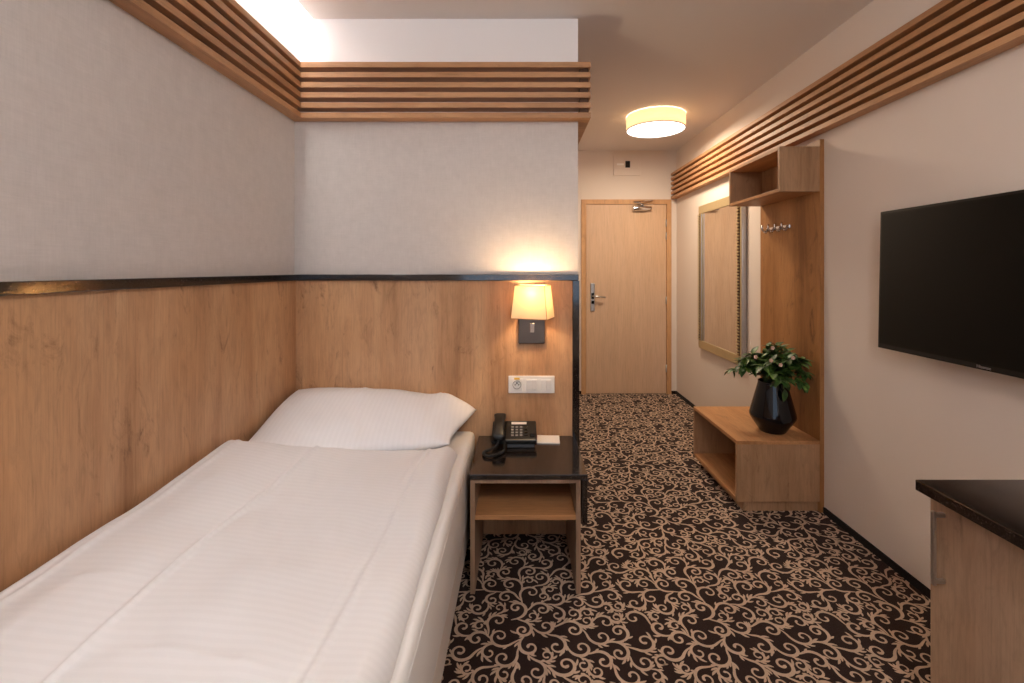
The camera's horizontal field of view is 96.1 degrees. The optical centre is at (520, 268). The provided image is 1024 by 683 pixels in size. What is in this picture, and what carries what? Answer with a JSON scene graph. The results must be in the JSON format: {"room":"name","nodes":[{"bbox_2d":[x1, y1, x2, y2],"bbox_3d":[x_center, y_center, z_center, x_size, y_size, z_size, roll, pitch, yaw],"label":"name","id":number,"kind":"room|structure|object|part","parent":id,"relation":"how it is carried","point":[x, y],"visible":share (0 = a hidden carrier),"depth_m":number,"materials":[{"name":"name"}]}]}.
{"room":"hotel room","nodes":[
{"label":"hotel room","id":0,"kind":"room"},
{"bbox_2d":[0,0,293,280],"bbox_3d":[-1.218,-0.040,1.302,0.100,2.800,7.405,0,0,0],"label":"wall","id":1,"kind":"structure","parent":0,"point":[124,154],"depth_m":1.36,"materials":[{"name":"paint"}]},
{"bbox_2d":[0,281,295,591],"bbox_3d":[-1.162,0.710,0.036,0.012,1.301,4.672,0,0,0],"label":"panelling","id":2,"kind":"object","parent":1,"relation":"attached to","point":[108,397],"depth_m":1.31,"materials":[{"name":"brown wood"}]},
{"bbox_2d":[0,274,297,295],"bbox_3d":[-1.154,0.043,0.036,0.028,0.031,4.672,0,0,0],"label":"rail","id":3,"kind":"object","parent":2,"relation":"attached to","point":[7,288],"visible":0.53,"depth_m":1.31,"materials":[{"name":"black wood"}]},
{"bbox_2d":[294,0,577,273],"bbox_3d":[-0.437,-0.040,3.688,1.462,2.800,2.633,0,0,0],"label":"wall partition","id":4,"kind":"structure","parent":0,"point":[370,197],"depth_m":2.37,"materials":[{"name":"paint"}]},
{"bbox_2d":[109,0,590,143],"bbox_3d":[-0.409,-0.900,1.353,1.518,0.280,7.305,0,0,0],"label":"crown molding","id":5,"kind":"structure","parent":4,"relation":"attached to","point":[330,91],"depth_m":2.31,"materials":[{"name":"brown wood"}]},
{"bbox_2d":[296,281,571,533],"bbox_3d":[-0.447,0.710,2.366,1.419,1.301,0.012,0,0,0],"label":"panelling","id":6,"kind":"object","parent":4,"relation":"attached to","point":[459,339],"visible":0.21,"depth_m":2.36,"materials":[{"name":"brown wood"}]},
{"bbox_2d":[297,274,578,446],"bbox_3d":[-0.421,0.694,2.358,1.438,1.331,0.028,0,0,0],"label":"rail","id":7,"kind":"object","parent":6,"relation":"attached to","point":[574,278],"visible":0.77,"depth_m":2.34,"materials":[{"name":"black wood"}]},
{"bbox_3d":[-0.423,0.043,2.358,1.434,0.031,0.028,0,0,0],"label":"rail","id":8,"kind":"part","parent":7,"relation":"part of","materials":[{"name":"black metal"}]},
{"bbox_2d":[508,376,554,392],"bbox_3d":[0.054,0.591,2.350,0.236,0.089,0.021,0,0,0],"label":"panel","id":9,"kind":"object","parent":6,"relation":"attached to","point":[516,384],"visible":1,"depth_m":2.35,"materials":[{"name":"white plastic"}]},
{"bbox_2d":[511,378,522,390],"bbox_3d":[-0.021,0.589,2.345,0.059,0.067,0.012,0,0,0],"label":"socket","id":10,"kind":"object","parent":9,"relation":"attached to","point":[516,383],"depth_m":2.35,"materials":[{"name":"white plastic"}]},
{"bbox_2d":[526,380,530,389],"bbox_3d":[0.040,0.591,2.348,0.026,0.052,0.008,0,0,0],"label":"switch","id":11,"kind":"object","parent":9,"relation":"attached to","point":[528,382],"depth_m":2.35,"materials":[{"name":"white plastic"}]},
{"bbox_2d":[532,380,536,389],"bbox_3d":[0.068,0.591,2.348,0.026,0.052,0.008,0,0,0],"label":"switch","id":12,"kind":"object","parent":9,"relation":"attached to","point":[534,382],"depth_m":2.35,"materials":[{"name":"white plastic"}]},
{"bbox_2d":[541,380,545,389],"bbox_3d":[0.115,0.591,2.348,0.026,0.052,0.008,0,0,0],"label":"switch","id":13,"kind":"object","parent":9,"relation":"attached to","point":[543,382],"depth_m":2.35,"materials":[{"name":"white plastic"}]},
{"bbox_2d":[546,380,550,389],"bbox_3d":[0.142,0.591,2.348,0.026,0.052,0.008,0,0,0],"label":"switch","id":14,"kind":"object","parent":9,"relation":"attached to","point":[548,382],"depth_m":2.35,"materials":[{"name":"white plastic"}]},
{"bbox_2d":[510,284,554,343],"bbox_3d":[0.063,0.229,2.284,0.194,0.301,0.180,0,0,20],"label":"wall lamp","id":15,"kind":"object","parent":6,"relation":"attached to","point":[532,305],"visible":1,"depth_m":2.22,"materials":[{"name":"beige fabric"}]},
{"bbox_3d":[0.054,0.290,2.349,0.134,0.179,0.022,0,0,0],"label":"wall plate","id":16,"kind":"part","parent":15,"relation":"part of","materials":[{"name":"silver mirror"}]},
{"bbox_2d":[530,323,533,332],"bbox_3d":[0.056,0.300,2.336,0.024,0.050,0.005,0,0,0],"label":"switch","id":17,"kind":"object","parent":15,"relation":"attached to","point":[531,324],"depth_m":2.33,"materials":[{"name":"silver metal"}]},
{"bbox_3d":[0.058,0.160,2.262,0.184,0.160,0.132,0,0,20],"label":"lamp shade","id":18,"kind":"part","parent":15,"relation":"part of","materials":[{"name":"fabric"}]},
{"bbox_3d":[0.058,0.080,2.262,0.156,0.004,0.114,0,0,20],"label":"shade trim","id":19,"kind":"part","parent":15,"relation":"part of","materials":[{"name":"beige fabric"}]},
{"bbox_3d":[0.058,0.240,2.262,0.188,0.004,0.136,0,0,20],"label":"shade trim","id":20,"kind":"part","parent":15,"relation":"part of","materials":[{"name":"beige fabric"}]},
{"bbox_2d":[297,0,872,149],"bbox_3d":[0.262,-1.390,1.353,3.060,0.200,7.505,0,0,0],"label":"ceiling","id":21,"kind":"structure","parent":0,"point":[701,58],"depth_m":2.58,"materials":[{"name":"paint"}]},
{"bbox_2d":[626,107,685,137],"bbox_3d":[1.135,-1.230,3.880,0.486,0.120,0.486,0,0,0],"label":"ceiling lamp","id":22,"kind":"object","parent":21,"relation":"attached to","point":[653,122],"visible":1,"depth_m":3.74,"materials":[{"name":"fabric"}]},
{"bbox_2d":[627,121,684,137],"bbox_3d":[1.135,-1.178,3.880,0.472,0.004,0.472,0,0,0],"label":"diffuser","id":23,"kind":"object","parent":22,"relation":"attached to","point":[637,129],"depth_m":3.85,"materials":[{"name":"white plastic"}]},
{"bbox_2d":[578,150,676,390],"bbox_3d":[1.018,-0.040,5.055,1.448,2.800,0.100,0,0,0],"label":"wall","id":24,"kind":"structure","parent":0,"point":[596,180],"depth_m":5.01,"materials":[{"name":"white paint"}]},
{"bbox_2d":[581,199,670,393],"bbox_3d":[1.143,0.302,4.997,0.977,2.115,0.196,0,0,0],"label":"door","id":25,"kind":"structure","parent":24,"relation":"in","point":[626,243],"depth_m":5.00,"materials":[{"name":"brown wood"}]},
{"bbox_3d":[0.778,0.305,4.994,0.046,0.305,0.014,0,0,0],"label":"handle plate","id":26,"kind":"part","parent":25,"relation":"part of","materials":[{"name":"metal"}]},
{"bbox_3d":[1.311,-0.715,4.959,0.241,0.066,0.044,0,0,-20],"label":"closer arm","id":27,"kind":"part","parent":25,"relation":"part of","materials":[{"name":"silver metal"}]},
{"bbox_2d":[613,154,640,175],"bbox_3d":[1.152,-1.133,4.992,0.295,0.236,0.026,0,0,0],"label":"access panel","id":28,"kind":"object","parent":24,"relation":"attached to","point":[623,164],"visible":1,"depth_m":4.99,"materials":[{"name":"white paint"}]},
{"bbox_2d":[441,393,930,682],"bbox_3d":[0.262,1.384,1.353,3.060,0.051,7.505,0,0,0],"label":"floor","id":29,"kind":"structure","parent":0,"point":[680,583],"depth_m":1.93,"materials":[{"name":"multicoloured carpet"}]},
{"bbox_2d":[390,431,474,682],"bbox_3d":[-0.693,1.092,1.359,0.919,0.534,1.998,0,0,0],"label":"bed","id":30,"kind":"object","parent":29,"relation":"on","point":[421,657],"visible":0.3,"depth_m":1.38,"materials":[{"name":"fabric"}]},
{"bbox_2d":[0,439,456,682],"bbox_3d":[-0.702,0.740,1.194,0.900,0.166,1.687,0,0,0],"label":"duvet","id":31,"kind":"object","parent":30,"relation":"on","point":[259,561],"visible":1,"depth_m":1.09,"materials":[{"name":"white fabric"}]},
{"bbox_2d":[249,387,475,450],"bbox_3d":[-0.682,0.702,2.080,0.910,0.235,0.552,0,0,0],"label":"pillow","id":32,"kind":"object","parent":30,"relation":"on","point":[364,418],"visible":0.8,"depth_m":2.05,"materials":[{"name":"white fabric"}]},
{"bbox_2d":[469,436,587,593],"bbox_3d":[0.030,1.107,2.135,0.494,0.504,0.447,0,0,0],"label":"nightstand","id":33,"kind":"object","parent":29,"relation":"on","point":[544,481],"visible":0.98,"depth_m":2.00,"materials":[{"name":"brown wood"}]},
{"bbox_3d":[-0.203,1.118,2.140,0.020,0.481,0.437,0,0,0],"label":"panel","id":34,"kind":"part","parent":33,"relation":"part of","materials":[{"name":"brown wood"}]},
{"bbox_2d":[482,413,536,457],"bbox_3d":[-0.052,0.794,2.216,0.255,0.121,0.286,0,0,0],"label":"telephone","id":35,"kind":"object","parent":33,"relation":"on","point":[516,434],"visible":1,"depth_m":2.21,"materials":[{"name":"black plastic"}]},
{"bbox_3d":[-0.108,0.829,2.140,0.163,0.051,0.083,0,0,-40],"label":"coiled cord","id":36,"kind":"part","parent":35,"relation":"part of","materials":[{"name":"black plastic"}]},
{"bbox_2d":[475,483,575,519],"bbox_3d":[0.019,1.040,2.142,0.422,0.020,0.435,0,0,0],"label":"shelf","id":37,"kind":"object","parent":33,"relation":"attached to","point":[495,501],"depth_m":2.03,"materials":[{"name":"brown wood"}]},
{"bbox_2d":[537,435,559,443],"bbox_3d":[0.132,0.852,2.299,0.122,0.006,0.102,0,0,3],"label":"notepad","id":38,"kind":"object","parent":33,"relation":"on","point":[541,439],"visible":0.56,"depth_m":2.29,"materials":[{"name":"white paper"}]},
{"bbox_3d":[0.240,1.118,2.140,0.020,0.481,0.437,0,0,0],"label":"panel","id":39,"kind":"part","parent":33,"relation":"part of","materials":[{"name":"brown wood"}]},
{"bbox_2d":[693,406,819,510],"bbox_3d":[1.436,1.159,2.891,0.462,0.399,0.648,0,0,0],"label":"bench","id":40,"kind":"object","parent":29,"relation":"on","point":[759,470],"visible":0.9,"depth_m":2.58,"materials":[{"name":"brown wood"}]},
{"bbox_3d":[1.436,1.140,3.205,0.462,0.320,0.020,0,0,0],"label":"panel","id":41,"kind":"part","parent":40,"relation":"part of","materials":[{"name":"brown wood"}]},
{"bbox_2d":[749,378,796,434],"bbox_3d":[1.490,0.810,2.725,0.252,0.299,0.252,0,0,0],"label":"vase","id":42,"kind":"object","parent":40,"relation":"on","point":[768,410],"visible":0.88,"depth_m":2.64,"materials":[{"name":"black ceramic"}]},
{"bbox_2d":[724,341,814,401],"bbox_3d":[1.462,0.591,2.710,0.410,0.337,0.498,0,0,0],"label":"bouquet","id":43,"kind":"object","parent":42,"relation":"in","point":[768,363],"visible":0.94,"depth_m":2.62,"materials":[{"name":"green plant"}]},
{"bbox_3d":[1.436,1.140,2.577,0.462,0.320,0.020,0,0,0],"label":"panel","id":44,"kind":"part","parent":40,"relation":"part of","materials":[{"name":"brown wood"}]},
{"bbox_2d":[729,139,823,512],"bbox_3d":[1.567,0.317,2.885,0.248,2.084,0.639,0,0,0],"label":"coat rack","id":45,"kind":"object","parent":29,"relation":"on","point":[786,183],"visible":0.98,"depth_m":2.75,"materials":[{"name":"brown wood"}]},
{"bbox_3d":[1.555,-0.559,3.181,0.224,0.252,0.018,0,0,0],"label":"panel","id":46,"kind":"part","parent":45,"relation":"part of","materials":[{"name":"brown wood"}]},
{"bbox_2d":[762,166,777,193],"bbox_3d":[1.664,-0.559,2.879,0.008,0.215,0.585,0,0,0],"label":"shelf","id":47,"kind":"object","parent":45,"relation":"attached to","point":[770,175],"depth_m":3.06,"materials":[{"name":"brown wood"}]},
{"bbox_3d":[1.665,-0.265,2.982,0.006,0.024,0.272,0,0,0],"label":"hook rail","id":48,"kind":"part","parent":45,"relation":"part of","materials":[{"name":"silver metal"}]},
{"bbox_3d":[1.555,-0.559,2.577,0.224,0.252,0.018,0,0,0],"label":"panel","id":49,"kind":"part","parent":45,"relation":"part of","materials":[{"name":"brown wood"}]},
{"bbox_2d":[915,480,1023,682],"bbox_3d":[1.409,0.983,0.842,0.539,0.751,1.023,0,0,0],"label":"sideboard","id":50,"kind":"object","parent":29,"relation":"on","point":[977,526],"visible":1,"depth_m":1.22,"materials":[{"name":"brown wood"}]},
{"bbox_3d":[1.186,0.793,1.308,0.034,0.210,0.012,0,0,0],"label":"handle","id":51,"kind":"part","parent":50,"relation":"part of","materials":[{"name":"metal"}]},
{"bbox_2d":[915,480,1023,549],"bbox_3d":[1.409,0.623,0.830,0.539,0.030,1.000,0,0,0],"label":"countertop","id":52,"kind":"structure","parent":50,"relation":"on","point":[997,506],"depth_m":1.21,"materials":[{"name":"black stone"}]},
{"bbox_2d":[677,0,1023,589],"bbox_3d":[1.742,-0.040,1.353,0.100,2.800,7.505,0,0,0],"label":"wall","id":53,"kind":"structure","parent":0,"point":[893,420],"depth_m":2.15,"materials":[{"name":"white paint"}]},
{"bbox_2d":[697,196,746,364],"bbox_3d":[1.670,0.075,3.876,0.044,1.320,0.868,0,0,0],"label":"wall mirror","id":54,"kind":"object","parent":53,"relation":"attached to","point":[722,332],"visible":0.98,"depth_m":3.81,"materials":[{"name":"brown mirror"}]},
{"bbox_2d":[702,206,736,353],"bbox_3d":[1.673,0.075,3.880,0.006,1.178,0.718,0,0,0],"label":"mirror glass","id":55,"kind":"object","parent":54,"relation":"attached to","point":[719,223],"depth_m":3.87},
{"bbox_2d":[676,391,930,599],"bbox_3d":[1.686,1.341,1.353,0.012,0.035,7.305,0,0,0],"label":"baseboard","id":56,"kind":"structure","parent":53,"relation":"attached to","point":[912,580],"depth_m":2.17,"materials":[{"name":"black wood"}]},
{"bbox_2d":[671,0,1023,198],"bbox_3d":[1.661,-0.900,1.353,0.062,0.280,7.305,0,0,0],"label":"crown molding","id":57,"kind":"structure","parent":53,"relation":"attached to","point":[950,37],"depth_m":2.10,"materials":[{"name":"brown wood"}]},
{"bbox_2d":[878,189,1023,378],"bbox_3d":[1.652,0.048,1.544,0.080,0.612,1.075,0,0,0],"label":"television","id":58,"kind":"object","parent":53,"relation":"attached to","point":[951,275],"visible":1,"depth_m":1.71,"materials":[{"name":"black plastic"}]}
]}

